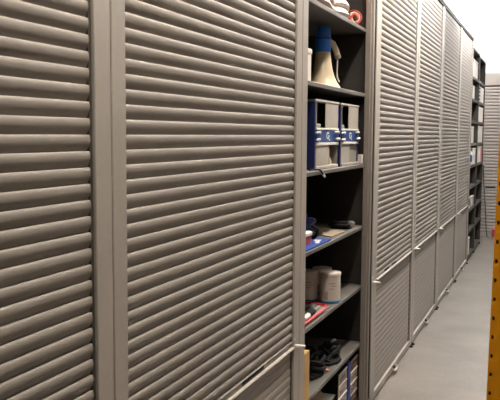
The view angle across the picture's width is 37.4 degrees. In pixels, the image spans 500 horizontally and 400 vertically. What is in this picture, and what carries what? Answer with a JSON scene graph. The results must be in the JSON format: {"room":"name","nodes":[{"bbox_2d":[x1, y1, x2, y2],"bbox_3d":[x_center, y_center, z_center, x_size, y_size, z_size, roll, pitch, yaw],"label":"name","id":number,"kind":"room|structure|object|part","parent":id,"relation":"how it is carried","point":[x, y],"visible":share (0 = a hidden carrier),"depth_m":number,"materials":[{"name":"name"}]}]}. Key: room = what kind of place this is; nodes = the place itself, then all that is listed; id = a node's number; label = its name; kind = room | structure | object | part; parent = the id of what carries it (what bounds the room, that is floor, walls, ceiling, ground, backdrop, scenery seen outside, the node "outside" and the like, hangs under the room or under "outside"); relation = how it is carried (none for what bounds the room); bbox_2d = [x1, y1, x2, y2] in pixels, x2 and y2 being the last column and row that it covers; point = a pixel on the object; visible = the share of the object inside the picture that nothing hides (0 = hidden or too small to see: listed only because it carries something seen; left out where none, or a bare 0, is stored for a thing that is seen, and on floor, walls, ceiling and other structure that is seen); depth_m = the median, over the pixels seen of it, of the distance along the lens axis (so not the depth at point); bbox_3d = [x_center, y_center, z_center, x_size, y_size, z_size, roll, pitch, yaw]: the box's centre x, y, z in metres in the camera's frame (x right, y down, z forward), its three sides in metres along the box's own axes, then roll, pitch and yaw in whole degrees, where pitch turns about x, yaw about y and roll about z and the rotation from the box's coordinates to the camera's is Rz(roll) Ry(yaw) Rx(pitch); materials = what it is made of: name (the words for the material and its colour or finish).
{"room":"storage room","nodes":[
{"label":"storage room","id":0,"kind":"room"},
{"bbox_2d":[373,236,493,399],"bbox_3d":[2.510,1.079,4.757,3.970,0.100,15.100,2,5,22],"label":"floor","id":1,"kind":"structure","parent":0,"point":[448,358],"depth_m":4.99,"materials":[{"name":"concrete"}]},
{"bbox_2d":[0,0,113,399],"bbox_3d":[-0.705,0.091,1.059,0.467,2.490,1.206,2,5,22],"label":"tall cabinet","id":2,"kind":"object","parent":1,"relation":"on","point":[56,270],"visible":1,"depth_m":1.36,"materials":[{"name":"metal"}]},
{"bbox_2d":[109,0,304,399],"bbox_3d":[-0.236,-0.007,2.187,0.478,2.490,1.245,2,5,22],"label":"tall cabinet","id":3,"kind":"object","parent":1,"relation":"on","point":[206,95],"visible":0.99,"depth_m":1.97,"materials":[{"name":"metal"}]},
{"bbox_3d":[-0.061,0.574,2.162,0.026,0.032,1.125,2,6,22],"label":"handle rail","id":4,"kind":"part","parent":3,"relation":"part of","materials":[{"name":"plastic"}]},
{"bbox_2d":[233,353,289,399],"bbox_3d":[-0.070,0.889,2.188,0.008,0.600,1.118,2,6,22],"label":"shutter","id":5,"kind":"object","parent":3,"relation":"hanging from","point":[272,382],"depth_m":2.49,"materials":[{"name":"metal"}]},
{"bbox_2d":[298,0,376,399],"bbox_3d":[0.220,-0.105,3.314,0.467,2.490,1.194,2,5,22],"label":"shelving unit","id":6,"kind":"object","parent":1,"relation":"on","point":[346,192],"visible":0.34,"depth_m":3.73,"materials":[{"name":"paint"}]},
{"bbox_2d":[304,350,309,399],"bbox_3d":[0.206,0.848,2.875,0.023,0.522,0.078,2,5,22],"label":"batten","id":7,"kind":"object","parent":6,"relation":"on","point":[306,352],"visible":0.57,"depth_m":2.86,"materials":[{"name":"brown wood"}]},
{"bbox_2d":[308,48,311,80],"bbox_3d":[0.165,-0.532,2.917,0.136,0.131,0.106,2,5,22],"label":"carton","id":8,"kind":"object","parent":6,"relation":"on","point":[309,49],"visible":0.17,"depth_m":2.92,"materials":[{"name":"white cardboard"}]},
{"bbox_2d":[305,269,317,301],"bbox_3d":[0.265,0.395,3.420,0.100,0.138,0.100,2,5,22],"label":"tub","id":9,"kind":"object","parent":6,"relation":"on","point":[311,294],"visible":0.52,"depth_m":3.38,"materials":[{"name":"plastic"}]},
{"bbox_3d":[0.265,0.333,3.414,0.099,0.014,0.099,2,6,22],"label":"lid","id":10,"kind":"part","parent":9,"relation":"part of","materials":[{"name":"plastic"}]},
{"bbox_2d":[306,213,318,238],"bbox_3d":[0.240,0.115,3.275,0.185,0.108,0.197,2,5,22],"label":"cable bundle","id":11,"kind":"object","parent":6,"relation":"on","point":[310,221],"visible":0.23,"depth_m":3.23,"materials":[{"name":"blue plastic"}]},
{"bbox_2d":[312,390,321,399],"bbox_3d":[0.274,0.966,3.339,0.100,0.208,0.100,2,5,22],"label":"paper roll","id":12,"kind":"object","parent":6,"relation":"on","point":[318,396],"visible":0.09,"depth_m":3.29,"materials":[{"name":"cardboard"}]},
{"bbox_2d":[305,301,329,325],"bbox_3d":[0.205,0.482,3.122,0.169,0.016,0.436,2,5,22],"label":"tray","id":13,"kind":"object","parent":6,"relation":"on","point":[323,307],"visible":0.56,"depth_m":3.23,"materials":[{"name":"red plastic"}]},
{"bbox_2d":[305,303,315,313],"bbox_3d":[0.247,0.468,3.171,0.055,0.021,0.241,2,5,22],"label":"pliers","id":14,"kind":"object","parent":13,"relation":"in","point":[312,305],"visible":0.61,"depth_m":3.18,"materials":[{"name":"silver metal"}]},
{"bbox_2d":[305,306,319,321],"bbox_3d":[0.262,0.474,3.111,0.026,0.025,0.260,2,5,20],"label":"screwdriver","id":15,"kind":"object","parent":13,"relation":"in","point":[308,315],"visible":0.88,"depth_m":3.06,"materials":[{"name":"white plastic"}]},
{"bbox_3d":[0.228,0.482,3.023,0.027,0.025,0.071,2,6,22],"label":"handle","id":16,"kind":"part","parent":15,"relation":"part of","materials":[{"name":"white plastic"}]},
{"bbox_2d":[309,169,325,177],"bbox_3d":[0.276,-0.107,2.987,0.014,0.040,0.139,3,6,32],"label":"cable","id":17,"kind":"object","parent":6,"relation":"hanging from","point":[323,174],"visible":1,"depth_m":2.98,"materials":[{"name":"black plastic"}]},
{"bbox_2d":[306,238,330,251],"bbox_3d":[0.191,0.186,3.034,0.166,0.007,0.470,2,5,22],"label":"folder","id":18,"kind":"object","parent":6,"relation":"on","point":[316,242],"visible":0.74,"depth_m":3.10,"materials":[{"name":"blue plastic"}]},
{"bbox_2d":[306,231,312,244],"bbox_3d":[0.155,0.163,2.976,0.120,0.050,0.270,2,5,22],"label":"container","id":19,"kind":"object","parent":18,"relation":"on","point":[308,233],"visible":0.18,"depth_m":3.04,"materials":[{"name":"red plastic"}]},
{"bbox_2d":[312,266,331,294],"bbox_3d":[0.349,0.388,3.578,0.095,0.124,0.095,2,5,22],"label":"tub","id":20,"kind":"object","parent":6,"relation":"on","point":[319,268],"visible":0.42,"depth_m":3.54,"materials":[{"name":"plastic"}]},
{"bbox_3d":[0.349,0.333,3.573,0.094,0.012,0.094,2,6,22],"label":"lid","id":21,"kind":"part","parent":20,"relation":"part of","materials":[{"name":"plastic"}]},
{"bbox_2d":[304,339,341,379],"bbox_3d":[0.300,0.714,3.381,0.176,0.108,0.433,2,5,22],"label":"heap","id":22,"kind":"object","parent":6,"relation":"on","point":[321,357],"visible":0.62,"depth_m":3.36,"materials":[{"name":"black plastic"}]},
{"bbox_2d":[307,99,340,169],"bbox_3d":[0.195,-0.284,3.205,0.328,0.288,0.360,2,5,22],"label":"carton","id":23,"kind":"object","parent":6,"relation":"on","point":[323,138],"visible":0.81,"depth_m":3.12,"materials":[{"name":"blue"}]},
{"bbox_3d":[0.302,-0.187,3.095,0.004,0.086,0.187,2,6,22],"label":"panel","id":24,"kind":"part","parent":23,"relation":"part of","materials":[{"name":"beige cardboard"}]},
{"bbox_3d":[0.356,-0.365,3.209,0.004,0.105,0.193,2,6,22],"label":"panel","id":25,"kind":"part","parent":23,"relation":"part of","materials":[{"name":"beige cardboard"}]},
{"bbox_2d":[316,0,334,9],"bbox_3d":[0.228,-0.848,3.096,0.229,0.094,0.309,2,5,22],"label":"folded cloth","id":26,"kind":"object","parent":6,"relation":"on","point":[329,3],"visible":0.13,"depth_m":3.06,"materials":[{"name":"white fabric"}]},
{"bbox_2d":[311,26,340,87],"bbox_3d":[0.340,-0.648,3.359,0.178,0.284,0.164,0,5,-5],"label":"megaphone","id":27,"kind":"object","parent":6,"relation":"on","point":[322,73],"visible":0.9,"depth_m":3.33,"materials":[{"name":"beige plastic"}]},
{"bbox_2d":[312,228,343,237],"bbox_3d":[0.351,0.151,3.458,0.160,0.004,0.300,2,5,22],"label":"cardboard sheet","id":28,"kind":"object","parent":6,"relation":"on","point":[327,232],"visible":0.71,"depth_m":3.43,"materials":[{"name":"beige cardboard"}]},
{"bbox_2d":[322,393,334,399],"bbox_3d":[0.248,0.986,3.484,0.281,0.142,0.121,2,5,22],"label":"storage box","id":29,"kind":"object","parent":6,"relation":"on","point":[325,396],"visible":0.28,"depth_m":3.45,"materials":[{"name":"grey cardboard"}]},
{"bbox_2d":[319,270,340,303],"bbox_3d":[0.368,0.398,3.392,0.100,0.138,0.100,2,5,22],"label":"tub","id":30,"kind":"object","parent":6,"relation":"on","point":[329,293],"visible":1,"depth_m":3.35,"materials":[{"name":"plastic"}]},
{"bbox_3d":[0.368,0.336,3.386,0.099,0.014,0.099,2,6,22],"label":"lid","id":31,"kind":"part","parent":30,"relation":"part of","materials":[{"name":"plastic"}]},
{"bbox_2d":[304,335,359,399],"bbox_3d":[0.186,0.777,3.381,0.395,0.018,1.105,2,6,22],"label":"shelf","id":32,"kind":"object","parent":6,"relation":"attached to","point":[348,344],"depth_m":3.67,"materials":[{"name":"metal"}]},
{"bbox_2d":[305,283,361,332],"bbox_3d":[0.188,0.479,3.354,0.395,0.018,1.105,2,6,22],"label":"shelf","id":33,"kind":"object","parent":6,"relation":"attached to","point":[347,290],"depth_m":3.46,"materials":[{"name":"metal"}]},
{"bbox_2d":[306,223,362,256],"bbox_3d":[0.189,0.174,3.327,0.395,0.018,1.105,2,6,22],"label":"shelf","id":34,"kind":"object","parent":6,"relation":"attached to","point":[358,228],"depth_m":3.46,"materials":[{"name":"paint"}]},
{"bbox_2d":[307,164,363,176],"bbox_3d":[0.191,-0.138,3.299,0.395,0.018,1.105,2,6,22],"label":"shelf","id":35,"kind":"object","parent":6,"relation":"attached to","point":[356,167],"depth_m":3.28,"materials":[{"name":"metal"}]},
{"bbox_2d":[307,81,364,97],"bbox_3d":[0.193,-0.488,3.268,0.395,0.018,1.105,2,6,22],"label":"shelf","id":36,"kind":"object","parent":6,"relation":"attached to","point":[315,90],"depth_m":3.38,"materials":[{"name":"metal"}]},
{"bbox_2d":[308,0,365,35],"bbox_3d":[0.194,-0.801,3.240,0.395,0.018,1.105,2,6,22],"label":"shelf","id":37,"kind":"object","parent":6,"relation":"attached to","point":[319,14],"depth_m":3.33,"materials":[{"name":"metal"}]},
{"bbox_2d":[333,0,349,17],"bbox_3d":[0.330,-0.871,3.352,0.224,0.096,0.214,2,5,22],"label":"folded cloth","id":38,"kind":"object","parent":6,"relation":"on","point":[342,7],"visible":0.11,"depth_m":3.30,"materials":[{"name":"white fabric"}]},
{"bbox_2d":[329,221,354,228],"bbox_3d":[0.450,0.121,3.623,0.116,0.035,0.084,2,5,22],"label":"gadget","id":39,"kind":"object","parent":6,"relation":"on","point":[334,224],"visible":1,"depth_m":3.60,"materials":[{"name":"black plastic"}]},
{"bbox_2d":[343,360,350,399],"bbox_3d":[0.381,0.917,3.712,0.244,0.240,0.057,2,5,22],"label":"binder","id":40,"kind":"object","parent":6,"relation":"on","point":[347,363],"visible":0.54,"depth_m":3.65,"materials":[{"name":"blue"}]},
{"bbox_2d":[338,103,359,166],"bbox_3d":[0.338,-0.315,3.554,0.328,0.288,0.338,2,5,22],"label":"carton","id":41,"kind":"object","parent":6,"relation":"on","point":[349,133],"visible":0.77,"depth_m":3.51,"materials":[{"name":"blue"}]},
{"bbox_3d":[0.431,-0.217,3.443,0.030,0.086,0.151,2,6,22],"label":"panel","id":42,"kind":"part","parent":41,"relation":"part of","materials":[{"name":"beige cardboard"}]},
{"bbox_3d":[0.484,-0.230,3.587,0.028,0.086,0.157,2,6,22],"label":"panel","id":43,"kind":"part","parent":41,"relation":"part of","materials":[{"name":"grey cardboard"}]},
{"bbox_3d":[0.497,-0.395,3.554,0.004,0.105,0.181,2,6,22],"label":"panel","id":44,"kind":"part","parent":41,"relation":"part of","materials":[{"name":"beige cardboard"}]},
{"bbox_2d":[350,387,356,399],"bbox_3d":[0.415,1.000,3.821,0.251,0.056,0.142,2,5,22],"label":"carton","id":45,"kind":"object","parent":6,"relation":"on","point":[353,395],"visible":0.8,"depth_m":3.78,"materials":[{"name":"brown cardboard"}]},
{"bbox_2d":[350,376,357,393],"bbox_3d":[0.416,0.942,3.816,0.251,0.056,0.142,2,5,22],"label":"carton","id":46,"kind":"object","parent":45,"relation":"on","point":[353,384],"visible":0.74,"depth_m":3.77,"materials":[{"name":"brown cardboard"}]},
{"bbox_2d":[350,365,357,382],"bbox_3d":[0.416,0.884,3.811,0.251,0.056,0.142,2,5,22],"label":"carton","id":47,"kind":"object","parent":46,"relation":"on","point":[354,371],"visible":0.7,"depth_m":3.76,"materials":[{"name":"brown cardboard"}]},
{"bbox_2d":[348,354,357,370],"bbox_3d":[0.416,0.825,3.806,0.251,0.056,0.142,2,5,22],"label":"carton","id":48,"kind":"object","parent":47,"relation":"on","point":[353,358],"visible":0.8,"depth_m":3.76,"materials":[{"name":"brown cardboard"}]},
{"bbox_3d":[0.528,0.835,3.761,0.003,0.044,0.140,2,6,22],"label":"panel","id":49,"kind":"part","parent":48,"relation":"part of","materials":[{"name":"cardboard"}]},
{"bbox_2d":[348,10,361,23],"bbox_3d":[0.486,-0.885,3.613,0.068,0.075,0.132,-2,5,-22],"label":"tape roll","id":50,"kind":"object","parent":6,"relation":"on","point":[355,16],"visible":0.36,"depth_m":3.56,"materials":[{"name":"red plastic"}]},
{"bbox_2d":[358,154,362,163],"bbox_3d":[0.543,-0.206,3.717,0.052,0.045,0.048,2,5,22],"label":"carton","id":51,"kind":"object","parent":6,"relation":"on","point":[360,157],"visible":0.48,"depth_m":3.69,"materials":[{"name":"white cardboard"}]},
{"bbox_3d":[0.332,1.018,3.615,0.253,0.056,0.155,2,5,22],"label":"carton","id":52,"kind":"object","parent":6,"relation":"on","visible":0},
{"bbox_2d":[334,389,346,399],"bbox_3d":[0.332,0.960,3.610,0.253,0.056,0.155,2,5,22],"label":"carton","id":53,"kind":"object","parent":52,"relation":"on","point":[343,396],"visible":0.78,"depth_m":3.58,"materials":[{"name":"brown cardboard"}]},
{"bbox_2d":[321,378,346,398],"bbox_3d":[0.333,0.902,3.604,0.253,0.056,0.155,2,5,22],"label":"carton","id":54,"kind":"object","parent":53,"relation":"on","point":[342,387],"visible":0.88,"depth_m":3.51,"materials":[{"name":"brown cardboard"}]},
{"bbox_2d":[325,366,347,386],"bbox_3d":[0.333,0.843,3.599,0.253,0.056,0.155,2,5,22],"label":"carton","id":55,"kind":"object","parent":54,"relation":"on","point":[340,375],"visible":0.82,"depth_m":3.50,"materials":[{"name":"cardboard"}]},
{"bbox_3d":[0.446,0.853,3.554,0.003,0.044,0.153,2,6,22],"label":"panel","id":56,"kind":"part","parent":55,"relation":"part of","materials":[{"name":"cardboard"}]},
{"bbox_3d":[0.445,0.911,3.559,0.003,0.044,0.153,2,6,22],"label":"panel","id":57,"kind":"part","parent":54,"relation":"part of","materials":[{"name":"cardboard"}]},
{"bbox_2d":[368,0,419,399],"bbox_3d":[0.687,-0.203,4.436,0.478,2.490,1.244,2,5,22],"label":"tall cabinet","id":58,"kind":"object","parent":1,"relation":"on","point":[397,24],"visible":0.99,"depth_m":4.30,"materials":[{"name":"metal"}]},
{"bbox_2d":[374,254,409,386],"bbox_3d":[0.860,0.692,4.455,0.008,0.600,1.057,2,6,22],"label":"shutter","id":59,"kind":"object","parent":58,"relation":"hanging from","point":[392,295],"depth_m":4.41,"materials":[{"name":"metal"}]},
{"bbox_3d":[0.871,0.377,4.434,0.026,0.032,1.074,2,6,22],"label":"handle rail","id":60,"kind":"part","parent":58,"relation":"part of","materials":[{"name":"plastic"}]},
{"bbox_2d":[377,0,416,272],"bbox_3d":[0.868,-0.521,4.346,0.015,1.771,1.057,2,6,22],"label":"shutter","id":61,"kind":"object","parent":58,"relation":"hanging from","point":[398,42],"depth_m":4.32,"materials":[{"name":"metal"}]},
{"bbox_2d":[411,0,444,344],"bbox_3d":[1.144,-0.300,5.550,0.478,2.490,1.170,2,5,22],"label":"tall cabinet","id":62,"kind":"object","parent":1,"relation":"on","point":[431,14],"visible":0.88,"depth_m":5.45,"materials":[{"name":"metal"}]},
{"bbox_2d":[413,233,435,331],"bbox_3d":[1.308,0.597,5.549,0.008,0.600,1.027,2,6,22],"label":"shutter","id":63,"kind":"object","parent":62,"relation":"hanging from","point":[424,292],"depth_m":5.54,"materials":[{"name":"metal"}]},
{"bbox_3d":[1.320,0.282,5.527,0.026,0.032,1.044,2,6,22],"label":"handle rail","id":64,"kind":"part","parent":62,"relation":"part of","materials":[{"name":"plastic"}]},
{"bbox_2d":[415,0,442,242],"bbox_3d":[1.317,-0.617,5.440,0.015,1.771,1.027,2,6,22],"label":"shutter","id":65,"kind":"object","parent":62,"relation":"hanging from","point":[431,16],"depth_m":5.43,"materials":[{"name":"metal"}]},
{"bbox_2d":[436,3,461,307],"bbox_3d":[1.598,-0.396,6.657,0.478,2.490,1.230,2,5,22],"label":"tall cabinet","id":66,"kind":"object","parent":1,"relation":"on","point":[450,84],"visible":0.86,"depth_m":6.56,"materials":[{"name":"metal"}]},
{"bbox_2d":[437,218,453,298],"bbox_3d":[1.762,0.501,6.656,0.008,0.600,1.087,2,6,22],"label":"shutter","id":67,"kind":"object","parent":66,"relation":"hanging from","point":[446,236],"depth_m":6.64,"materials":[{"name":"metal"}]},
{"bbox_3d":[1.774,0.185,6.634,0.026,0.032,1.104,2,6,22],"label":"handle rail","id":68,"kind":"part","parent":66,"relation":"part of","materials":[{"name":"plastic"}]},
{"bbox_2d":[440,10,460,223],"bbox_3d":[1.771,-0.713,6.547,0.015,1.771,1.087,2,6,22],"label":"shutter","id":69,"kind":"object","parent":66,"relation":"hanging from","point":[452,34],"depth_m":6.53,"materials":[{"name":"metal"}]},
{"bbox_3d":[1.781,-1.613,6.476,0.023,0.032,1.230,2,6,22],"label":"trim","id":70,"kind":"part","parent":66,"relation":"part of","materials":[{"name":"black plastic"}]},
{"bbox_2d":[454,24,473,280],"bbox_3d":[2.043,-0.490,7.741,0.478,2.490,1.122,2,5,22],"label":"tall cabinet","id":71,"kind":"object","parent":1,"relation":"on","point":[467,46],"visible":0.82,"depth_m":7.67,"materials":[{"name":"metal"}]},
{"bbox_2d":[455,207,466,272],"bbox_3d":[2.209,0.406,7.745,0.008,0.600,0.989,2,6,22],"label":"shutter","id":72,"kind":"object","parent":71,"relation":"hanging from","point":[461,225],"depth_m":7.77,"materials":[{"name":"metal"}]},
{"bbox_3d":[2.221,0.091,7.723,0.026,0.032,1.006,2,6,22],"label":"handle rail","id":73,"kind":"part","parent":71,"relation":"part of","materials":[{"name":"plastic"}]},
{"bbox_2d":[457,30,472,209],"bbox_3d":[2.217,-0.808,7.636,0.015,1.771,0.989,2,6,22],"label":"shutter","id":74,"kind":"object","parent":71,"relation":"hanging from","point":[467,39],"depth_m":7.65,"materials":[{"name":"metal"}]},
{"bbox_3d":[2.226,-1.707,7.560,0.023,0.032,1.122,2,6,22],"label":"trim","id":75,"kind":"part","parent":71,"relation":"part of","materials":[{"name":"black plastic"}]},
{"bbox_2d":[467,48,479,258],"bbox_3d":[2.411,-0.524,8.654,0.410,2.400,0.800,2,5,22],"label":"shelving unit","id":76,"kind":"object","parent":1,"relation":"on","point":[476,55],"visible":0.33,"depth_m":8.90,"materials":[{"name":"grey metal"}]},
{"bbox_3d":[2.269,-0.493,8.293,0.400,2.400,0.022,2,6,22],"label":"panel","id":77,"kind":"part","parent":76,"relation":"part of","materials":[{"name":"grey metal"}]},
{"bbox_3d":[2.408,0.626,8.755,0.397,0.030,0.756,2,6,22],"label":"shelf","id":78,"kind":"part","parent":76,"relation":"part of","materials":[{"name":"grey metal"}]},
{"bbox_3d":[2.410,0.332,8.729,0.397,0.030,0.756,2,6,22],"label":"shelf","id":79,"kind":"part","parent":76,"relation":"part of","materials":[{"name":"grey metal"}]},
{"bbox_2d":[469,195,473,206],"bbox_3d":[2.497,0.006,8.779,0.286,0.119,0.366,2,5,22],"label":"carton","id":80,"kind":"object","parent":76,"relation":"on","point":[471,196],"visible":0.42,"depth_m":8.69,"materials":[{"name":"white cardboard"}]},
{"bbox_2d":[471,126,473,142],"bbox_3d":[2.405,-0.750,8.475,0.286,0.189,0.336,2,5,22],"label":"carton","id":81,"kind":"object","parent":76,"relation":"on","point":[472,127],"visible":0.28,"depth_m":8.44,"materials":[{"name":"white cardboard"}]},
{"bbox_2d":[471,148,475,163],"bbox_3d":[2.517,-0.525,8.773,0.286,0.189,0.336,2,5,22],"label":"carton","id":82,"kind":"object","parent":76,"relation":"on","point":[473,150],"visible":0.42,"depth_m":8.66,"materials":[{"name":"white cardboard"}]},
{"bbox_2d":[473,59,477,78],"bbox_3d":[2.456,-1.507,8.523,0.286,0.199,0.626,2,5,22],"label":"carton","id":83,"kind":"object","parent":76,"relation":"on","point":[475,63],"visible":0.22,"depth_m":8.49,"materials":[{"name":"white cardboard"}]},
{"bbox_3d":[2.419,-1.396,8.575,0.397,0.030,0.756,2,6,22],"label":"shelf","id":84,"kind":"part","parent":76,"relation":"part of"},
{"bbox_3d":[2.422,-1.708,8.547,0.400,0.022,0.756,2,6,22],"label":"panel","id":85,"kind":"part","parent":76,"relation":"part of","materials":[{"name":"grey metal"}]},
{"bbox_2d":[474,56,485,248],"bbox_3d":[2.717,-0.579,9.402,0.410,2.380,0.811,2,5,22],"label":"shelving unit","id":86,"kind":"object","parent":1,"relation":"on","point":[482,62],"visible":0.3,"depth_m":9.65,"materials":[{"name":"grey metal"}]},
{"bbox_3d":[2.715,0.561,9.502,0.397,0.030,0.767,2,6,22],"label":"shelf","id":87,"kind":"part","parent":86,"relation":"part of","materials":[{"name":"grey metal"}]},
{"bbox_3d":[2.573,-0.548,9.036,0.400,2.380,0.022,2,6,22],"label":"panel","id":88,"kind":"part","parent":86,"relation":"part of","materials":[{"name":"grey metal"}]},
{"bbox_3d":[2.716,0.267,9.476,0.397,0.030,0.767,2,6,22],"label":"shelf","id":89,"kind":"part","parent":86,"relation":"part of","materials":[{"name":"grey metal"}]},
{"bbox_2d":[477,146,481,162],"bbox_3d":[2.771,-0.584,9.390,0.288,0.199,0.676,2,5,22],"label":"carton","id":90,"kind":"object","parent":86,"relation":"on","point":[479,150],"visible":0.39,"depth_m":9.37,"materials":[{"name":"white cardboard"}]},
{"bbox_2d":[478,126,482,141],"bbox_3d":[2.768,-0.834,9.359,0.286,0.204,0.696,2,5,22],"label":"carton","id":91,"kind":"object","parent":86,"relation":"on","point":[479,127],"visible":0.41,"depth_m":9.32,"materials":[{"name":"white cardboard"}]},
{"bbox_2d":[478,107,482,121],"bbox_3d":[2.773,-1.079,9.347,0.286,0.184,0.676,2,5,22],"label":"carton","id":92,"kind":"object","parent":86,"relation":"on","point":[480,119],"visible":0.2,"depth_m":9.31,"materials":[{"name":"white cardboard"}]},
{"bbox_2d":[479,87,483,102],"bbox_3d":[2.775,-1.326,9.324,0.287,0.189,0.676,2,5,22],"label":"carton","id":93,"kind":"object","parent":86,"relation":"on","point":[481,90],"visible":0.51,"depth_m":9.29,"materials":[{"name":"white cardboard"}]},
{"bbox_2d":[480,73,499,235],"bbox_3d":[3.506,-0.653,10.670,1.000,2.310,0.442,2,5,22],"label":"tall cabinet","id":94,"kind":"object","parent":1,"relation":"on","point":[492,80],"visible":0.44,"depth_m":10.47,"materials":[{"name":"grey metal"}]},
{"bbox_2d":[483,163,488,236],"bbox_3d":[3.344,-0.004,10.473,0.038,1.050,0.174,-2,6,-23],"label":"hanging cable","id":95,"kind":"object","parent":94,"relation":"hanging from","point":[483,163],"visible":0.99,"depth_m":10.49,"materials":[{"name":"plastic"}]},
{"bbox_2d":[486,137,499,399],"bbox_3d":[0.711,-0.215,1.972,0.158,2.952,0.110,2,5,22],"label":"post","id":96,"kind":"object","parent":1,"relation":"on","point":[493,377],"visible":1,"depth_m":2.00,"materials":[{"name":"orange metal"}]},
{"bbox_2d":[491,226,494,236],"bbox_3d":[3.463,0.448,10.476,0.064,0.150,0.074,2,5,22],"label":"carton","id":97,"kind":"object","parent":1,"relation":"on","point":[493,227],"visible":0.58,"depth_m":10.45,"materials":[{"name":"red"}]},
{"bbox_2d":[443,0,470,32],"bbox_3d":[0.728,-0.669,5.336,0.100,3.260,15.100,2,5,22],"label":"wall","id":98,"kind":"structure","parent":0,"point":[451,4],"depth_m":10.54,"materials":[{"name":"paint"}]},
{"bbox_2d":[454,0,499,22],"bbox_3d":[2.528,-2.268,4.459,3.970,0.100,15.100,2,5,22],"label":"ceiling","id":99,"kind":"structure","parent":0,"point":[476,11],"depth_m":10.76,"materials":[{"name":"paint"}]},
{"bbox_2d":[470,22,499,72],"bbox_3d":[5.356,-1.196,11.524,3.770,3.260,0.100,2,5,22],"label":"wall","id":100,"kind":"structure","parent":0,"point":[486,35],"depth_m":11.97,"materials":[{"name":"paint"}]}
]}

